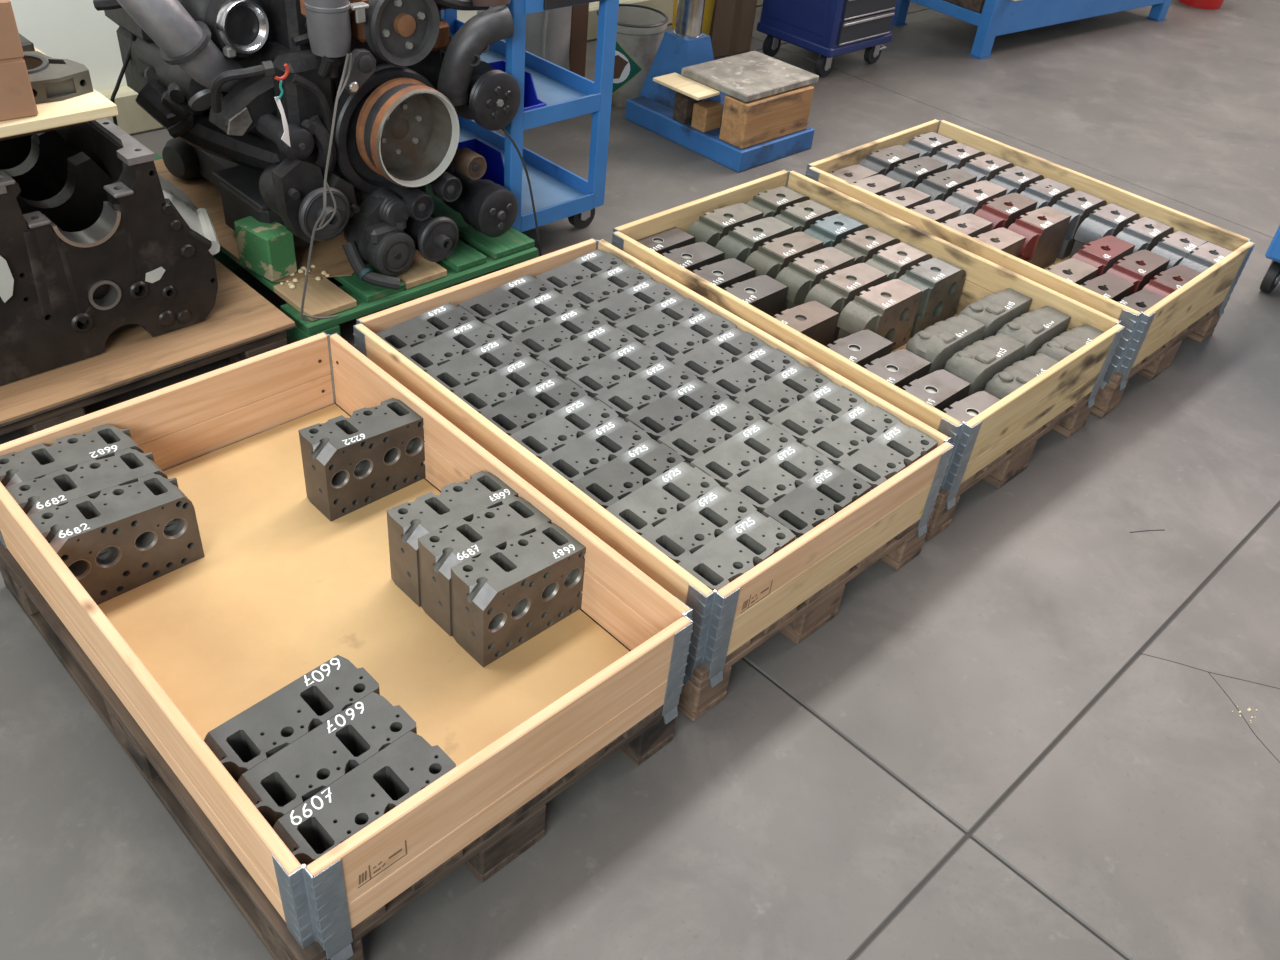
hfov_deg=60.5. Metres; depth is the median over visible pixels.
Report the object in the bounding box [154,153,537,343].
pallet
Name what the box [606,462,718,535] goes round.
head
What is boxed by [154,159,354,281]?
cardboard sheet
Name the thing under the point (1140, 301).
head
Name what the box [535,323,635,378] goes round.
head
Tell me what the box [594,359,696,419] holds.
head
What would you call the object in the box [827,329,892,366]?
head
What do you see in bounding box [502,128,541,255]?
cord
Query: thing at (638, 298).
head
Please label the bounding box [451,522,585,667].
head
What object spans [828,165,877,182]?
head
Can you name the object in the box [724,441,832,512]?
head
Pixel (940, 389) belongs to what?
head
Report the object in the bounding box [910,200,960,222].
head
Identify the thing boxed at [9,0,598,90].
wall
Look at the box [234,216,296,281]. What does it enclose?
block
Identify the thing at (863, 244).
head
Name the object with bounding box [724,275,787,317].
head
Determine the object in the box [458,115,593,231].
tray
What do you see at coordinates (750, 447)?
head
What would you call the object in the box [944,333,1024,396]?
head
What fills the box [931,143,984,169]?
head
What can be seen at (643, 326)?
head
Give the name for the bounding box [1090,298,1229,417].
pallet
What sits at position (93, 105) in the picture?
board
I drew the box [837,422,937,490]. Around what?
head
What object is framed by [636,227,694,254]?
head
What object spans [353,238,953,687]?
crate
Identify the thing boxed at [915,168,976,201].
head
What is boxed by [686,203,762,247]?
head
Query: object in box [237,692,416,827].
head
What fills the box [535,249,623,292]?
head
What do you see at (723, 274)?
head
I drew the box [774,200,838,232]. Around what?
head
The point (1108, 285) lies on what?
head
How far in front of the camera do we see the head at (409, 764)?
1.63 m
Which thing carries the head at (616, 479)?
on the sheet
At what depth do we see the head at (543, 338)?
2.70 m
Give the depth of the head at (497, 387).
2.50 m
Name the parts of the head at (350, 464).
valve seat, valve seat, valve seat, valve seat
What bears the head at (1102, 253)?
on the sheet at (1057, 260)
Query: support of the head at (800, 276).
on the sheet at (955, 315)
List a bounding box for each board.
[0,34,117,137]
[0,259,295,426]
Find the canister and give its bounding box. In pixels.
[162,137,200,179]
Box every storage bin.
[454,138,503,186]
[488,60,545,110]
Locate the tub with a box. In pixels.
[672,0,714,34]
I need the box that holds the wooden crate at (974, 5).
[944,0,984,12]
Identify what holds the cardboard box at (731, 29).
on the floor
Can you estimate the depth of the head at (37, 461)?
2.17 m
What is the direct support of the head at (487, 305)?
on the sheet
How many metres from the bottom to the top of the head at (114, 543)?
0.181 m
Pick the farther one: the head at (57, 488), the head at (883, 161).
the head at (883, 161)
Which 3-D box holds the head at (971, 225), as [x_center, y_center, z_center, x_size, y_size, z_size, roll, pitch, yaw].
[1.000,-0.743,3.501,0.240,0.145,0.098,-28,50,-36]
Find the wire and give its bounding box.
[300,53,351,320]
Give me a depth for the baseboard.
4.12 m
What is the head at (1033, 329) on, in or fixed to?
on the sheet at (955, 315)
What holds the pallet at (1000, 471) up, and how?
on the floor
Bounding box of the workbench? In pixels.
[892,0,1170,59]
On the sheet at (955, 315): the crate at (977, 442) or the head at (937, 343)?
the head at (937, 343)
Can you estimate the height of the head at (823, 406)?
0.181 m
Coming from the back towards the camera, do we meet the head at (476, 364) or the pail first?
the pail
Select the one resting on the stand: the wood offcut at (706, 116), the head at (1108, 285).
the wood offcut at (706, 116)
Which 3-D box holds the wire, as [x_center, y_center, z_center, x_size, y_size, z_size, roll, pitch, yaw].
[-0.795,-0.732,2.853,0.061,0.661,0.292,19,40,15]
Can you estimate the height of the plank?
0.750 m
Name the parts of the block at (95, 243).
pan rail, pan rail, panel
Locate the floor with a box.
[0,0,1279,959]
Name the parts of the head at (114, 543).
valve seat, valve seat, valve seat, valve seat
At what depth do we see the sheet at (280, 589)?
2.12 m
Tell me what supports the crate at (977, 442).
on the pallet at (1000, 471)
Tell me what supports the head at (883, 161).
on the sheet at (1057, 260)
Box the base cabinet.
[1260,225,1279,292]
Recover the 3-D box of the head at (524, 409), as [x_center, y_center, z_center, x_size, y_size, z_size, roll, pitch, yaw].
[-0.247,-0.102,2.493,0.250,0.181,0.102,-28,50,-36]
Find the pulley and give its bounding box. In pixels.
[356,77,459,187]
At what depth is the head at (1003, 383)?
2.76 m
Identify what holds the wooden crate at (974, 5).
on the workbench
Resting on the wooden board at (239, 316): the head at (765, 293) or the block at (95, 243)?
the block at (95, 243)
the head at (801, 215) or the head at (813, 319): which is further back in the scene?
the head at (801, 215)
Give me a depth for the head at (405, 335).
2.66 m
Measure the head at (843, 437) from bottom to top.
0.181 m
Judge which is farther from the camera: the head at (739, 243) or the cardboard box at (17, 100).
the head at (739, 243)
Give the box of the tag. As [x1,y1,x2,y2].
[274,80,289,145]
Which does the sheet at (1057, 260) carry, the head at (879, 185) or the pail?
the head at (879, 185)
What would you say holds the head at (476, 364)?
on the sheet
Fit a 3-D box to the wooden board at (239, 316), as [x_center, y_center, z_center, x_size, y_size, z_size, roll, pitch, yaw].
[-1.655,-0.394,2.795,1.223,0.016,0.866,-28,50,-36]
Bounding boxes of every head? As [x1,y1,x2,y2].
[0,424,143,491]
[7,448,167,519]
[29,473,204,604]
[204,655,379,782]
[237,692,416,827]
[273,731,455,865]
[298,398,425,521]
[376,302,475,351]
[386,471,517,606]
[400,319,502,371]
[418,496,550,636]
[426,337,530,391]
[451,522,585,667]
[452,356,557,412]
[457,274,554,322]
[480,375,587,435]
[483,290,580,340]
[509,306,607,358]
[510,395,618,458]
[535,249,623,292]
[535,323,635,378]
[540,416,650,482]
[560,263,651,309]
[564,341,666,398]
[572,438,684,508]
[586,278,677,326]
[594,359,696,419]
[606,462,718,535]
[613,294,706,343]
[624,378,728,440]
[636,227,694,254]
[641,485,756,563]
[642,310,736,361]
[656,398,762,464]
[662,242,723,271]
[671,327,765,380]
[678,511,795,590]
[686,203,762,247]
[689,419,796,487]
[693,258,755,289]
[702,344,798,400]
[715,217,792,262]
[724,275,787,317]
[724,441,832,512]
[734,362,830,421]
[744,232,822,278]
[746,186,810,217]
[761,463,871,539]
[767,381,865,443]
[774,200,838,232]
[774,301,838,346]
[775,247,854,309]
[801,401,900,465]
[804,213,868,248]
[804,263,886,344]
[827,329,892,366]
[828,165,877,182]
[834,227,900,264]
[837,279,921,351]
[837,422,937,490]
[851,174,900,195]
[858,145,919,175]
[863,349,930,388]
[866,242,932,281]
[881,187,930,208]
[886,156,947,189]
[899,258,965,337]
[902,369,970,411]
[904,132,956,157]
[906,314,985,373]
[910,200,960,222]
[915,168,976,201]
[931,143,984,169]
[941,213,992,236]
[943,391,999,422]
[944,180,1006,216]
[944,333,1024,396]
[959,288,1031,339]
[960,154,1013,181]
[973,227,1025,257]
[974,193,1037,230]
[984,353,1058,399]
[989,166,1043,194]
[996,306,1070,360]
[1008,206,1070,268]
[1020,178,1074,209]
[1035,324,1103,361]
[1045,258,1098,284]
[1052,191,1106,259]
[1069,203,1139,258]
[1072,235,1134,277]
[1080,273,1133,301]
[1105,250,1169,294]
[1116,217,1173,253]
[1118,289,1164,312]
[1142,265,1200,296]
[1151,231,1208,269]
[1179,242,1232,272]
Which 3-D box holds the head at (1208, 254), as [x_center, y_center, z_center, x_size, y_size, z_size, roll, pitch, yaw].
[1.768,-0.639,3.462,0.240,0.171,0.098,-28,50,-36]
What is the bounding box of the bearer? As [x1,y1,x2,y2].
[0,122,87,140]
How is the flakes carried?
on the cardboard sheet at (329, 256)
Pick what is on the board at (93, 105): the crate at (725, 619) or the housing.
the housing
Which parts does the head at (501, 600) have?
valve seat, valve seat, valve seat, valve seat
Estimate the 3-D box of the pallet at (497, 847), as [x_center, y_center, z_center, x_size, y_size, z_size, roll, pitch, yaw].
[-0.630,0.311,2.192,0.800,0.144,1.200,-28,50,-36]
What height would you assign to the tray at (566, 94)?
0.057 m
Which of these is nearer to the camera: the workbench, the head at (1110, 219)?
the head at (1110, 219)
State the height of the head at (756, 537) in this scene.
0.181 m
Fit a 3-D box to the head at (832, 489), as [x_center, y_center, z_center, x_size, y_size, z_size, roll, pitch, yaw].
[0.358,0.104,2.323,0.250,0.181,0.102,-28,50,-36]
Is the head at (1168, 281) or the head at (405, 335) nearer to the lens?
the head at (405, 335)
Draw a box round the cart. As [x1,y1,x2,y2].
[441,0,618,231]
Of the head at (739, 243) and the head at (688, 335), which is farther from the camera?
the head at (739, 243)
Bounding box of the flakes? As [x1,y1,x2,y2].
[280,265,329,288]
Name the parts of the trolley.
drawer trim, drawer, drawer, drawer pull, drawer trim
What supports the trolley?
on the floor
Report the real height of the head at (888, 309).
0.171 m
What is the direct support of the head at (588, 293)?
on the sheet
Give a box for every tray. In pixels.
[451,19,600,129]
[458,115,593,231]
[492,0,601,10]
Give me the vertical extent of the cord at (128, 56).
0.532 m
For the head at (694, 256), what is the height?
0.138 m
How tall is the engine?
0.911 m
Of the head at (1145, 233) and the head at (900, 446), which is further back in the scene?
the head at (1145, 233)
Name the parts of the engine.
starter motor, bare arm, engine mount arm, tensioner arm, idler stem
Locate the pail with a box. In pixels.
[597,4,668,107]
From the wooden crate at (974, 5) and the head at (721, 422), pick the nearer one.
the head at (721, 422)
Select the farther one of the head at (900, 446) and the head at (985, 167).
the head at (985, 167)
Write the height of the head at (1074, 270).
0.146 m
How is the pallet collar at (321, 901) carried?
on the pallet at (497, 847)
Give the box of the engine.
[93,0,520,289]
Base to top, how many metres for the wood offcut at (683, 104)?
0.167 m
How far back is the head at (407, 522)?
2.15 m
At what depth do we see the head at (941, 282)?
3.15 m
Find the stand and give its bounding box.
[625,0,814,171]
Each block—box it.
[0,118,219,385]
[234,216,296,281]
[719,85,813,148]
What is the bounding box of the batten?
[653,73,719,100]
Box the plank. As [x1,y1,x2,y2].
[569,3,588,77]
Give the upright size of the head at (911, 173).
0.171 m
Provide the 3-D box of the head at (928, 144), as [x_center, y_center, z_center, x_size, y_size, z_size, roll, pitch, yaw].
[1.040,-1.161,4.008,0.240,0.171,0.098,-28,50,-36]
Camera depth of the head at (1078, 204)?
3.63 m
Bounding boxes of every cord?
[111,33,134,125]
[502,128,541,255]
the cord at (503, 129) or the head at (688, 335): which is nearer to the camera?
the head at (688, 335)
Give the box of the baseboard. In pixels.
[98,0,762,134]
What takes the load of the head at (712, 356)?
on the sheet
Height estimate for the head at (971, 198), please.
0.171 m
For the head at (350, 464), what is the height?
0.181 m
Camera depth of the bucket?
7.13 m
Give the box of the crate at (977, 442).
[611,170,1124,509]
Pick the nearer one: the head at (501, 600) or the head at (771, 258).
the head at (501, 600)
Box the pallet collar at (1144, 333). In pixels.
[805,119,1254,390]
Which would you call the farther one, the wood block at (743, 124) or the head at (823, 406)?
the wood block at (743, 124)
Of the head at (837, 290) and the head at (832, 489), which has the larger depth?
the head at (837, 290)
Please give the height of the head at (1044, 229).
0.171 m
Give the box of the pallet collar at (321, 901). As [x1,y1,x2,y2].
[0,332,692,959]
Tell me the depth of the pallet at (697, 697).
2.35 m
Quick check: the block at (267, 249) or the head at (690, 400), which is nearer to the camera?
the head at (690, 400)
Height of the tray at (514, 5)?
0.057 m
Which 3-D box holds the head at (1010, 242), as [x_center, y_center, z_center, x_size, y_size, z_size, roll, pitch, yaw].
[1.084,-0.683,3.439,0.240,0.145,0.098,-28,50,-36]
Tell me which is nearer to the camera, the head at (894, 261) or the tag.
the tag
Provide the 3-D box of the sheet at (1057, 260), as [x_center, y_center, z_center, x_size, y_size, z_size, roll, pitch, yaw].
[1.227,-0.745,3.657,0.752,0.005,1.152,-29,50,-36]
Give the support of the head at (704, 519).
on the sheet
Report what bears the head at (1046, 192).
on the sheet at (1057, 260)
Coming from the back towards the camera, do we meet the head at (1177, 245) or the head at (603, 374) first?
the head at (1177, 245)
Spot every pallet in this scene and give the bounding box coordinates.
[0,331,286,435]
[0,404,679,959]
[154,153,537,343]
[425,478,934,720]
[925,385,1100,539]
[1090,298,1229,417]
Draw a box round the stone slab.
[681,51,818,101]
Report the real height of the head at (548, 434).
0.181 m
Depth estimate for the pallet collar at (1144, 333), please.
3.42 m
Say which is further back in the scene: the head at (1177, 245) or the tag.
the head at (1177, 245)
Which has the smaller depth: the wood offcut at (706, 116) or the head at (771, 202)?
the head at (771, 202)
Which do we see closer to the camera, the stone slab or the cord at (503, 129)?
the cord at (503, 129)
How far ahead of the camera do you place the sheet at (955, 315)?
3.13 m
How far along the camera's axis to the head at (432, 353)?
2.60 m
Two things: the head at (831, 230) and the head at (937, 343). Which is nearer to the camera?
the head at (937, 343)
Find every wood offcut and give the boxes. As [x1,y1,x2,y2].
[673,78,703,123]
[691,99,722,132]
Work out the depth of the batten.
4.32 m
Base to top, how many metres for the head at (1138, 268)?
0.156 m
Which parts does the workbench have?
leg, rail, foot plate, leg, rail, foot plate, leg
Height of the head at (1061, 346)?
0.161 m
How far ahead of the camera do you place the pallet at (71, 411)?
2.71 m
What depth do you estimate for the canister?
3.47 m
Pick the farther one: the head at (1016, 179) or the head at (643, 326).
the head at (1016, 179)
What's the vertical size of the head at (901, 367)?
0.138 m
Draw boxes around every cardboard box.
[0,0,37,121]
[709,0,756,57]
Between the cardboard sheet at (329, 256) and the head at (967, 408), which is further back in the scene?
the cardboard sheet at (329, 256)
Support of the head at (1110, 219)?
on the sheet at (1057, 260)
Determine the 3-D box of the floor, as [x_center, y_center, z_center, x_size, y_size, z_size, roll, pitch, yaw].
[0.624,-1.950,5.355,24.000,0.063,19.000,-28,50,-36]
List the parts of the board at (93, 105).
bearing cap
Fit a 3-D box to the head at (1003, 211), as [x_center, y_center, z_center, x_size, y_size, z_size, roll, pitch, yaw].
[1.179,-0.827,3.612,0.240,0.171,0.098,-28,50,-36]
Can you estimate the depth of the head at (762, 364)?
2.63 m
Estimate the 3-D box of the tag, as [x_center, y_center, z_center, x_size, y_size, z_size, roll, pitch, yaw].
[-0.888,-0.907,2.731,0.013,0.173,0.037,20,40,16]
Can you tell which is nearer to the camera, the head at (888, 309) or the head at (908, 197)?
the head at (888, 309)
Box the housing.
[23,51,92,103]
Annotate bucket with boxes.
[1178,0,1223,9]
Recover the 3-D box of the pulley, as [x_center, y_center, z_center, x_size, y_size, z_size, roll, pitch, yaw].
[-0.632,-0.948,3.005,0.273,0.273,0.106,-28,50,-36]
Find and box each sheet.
[98,404,629,765]
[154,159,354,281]
[891,314,957,352]
[1044,256,1069,269]
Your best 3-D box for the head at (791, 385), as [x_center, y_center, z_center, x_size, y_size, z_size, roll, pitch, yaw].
[0.327,-0.146,2.630,0.250,0.181,0.102,-28,50,-36]
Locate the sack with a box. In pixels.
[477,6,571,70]
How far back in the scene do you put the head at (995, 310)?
3.03 m
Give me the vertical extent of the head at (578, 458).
0.181 m
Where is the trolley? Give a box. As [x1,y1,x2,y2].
[757,0,897,76]
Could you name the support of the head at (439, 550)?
on the sheet at (280, 589)

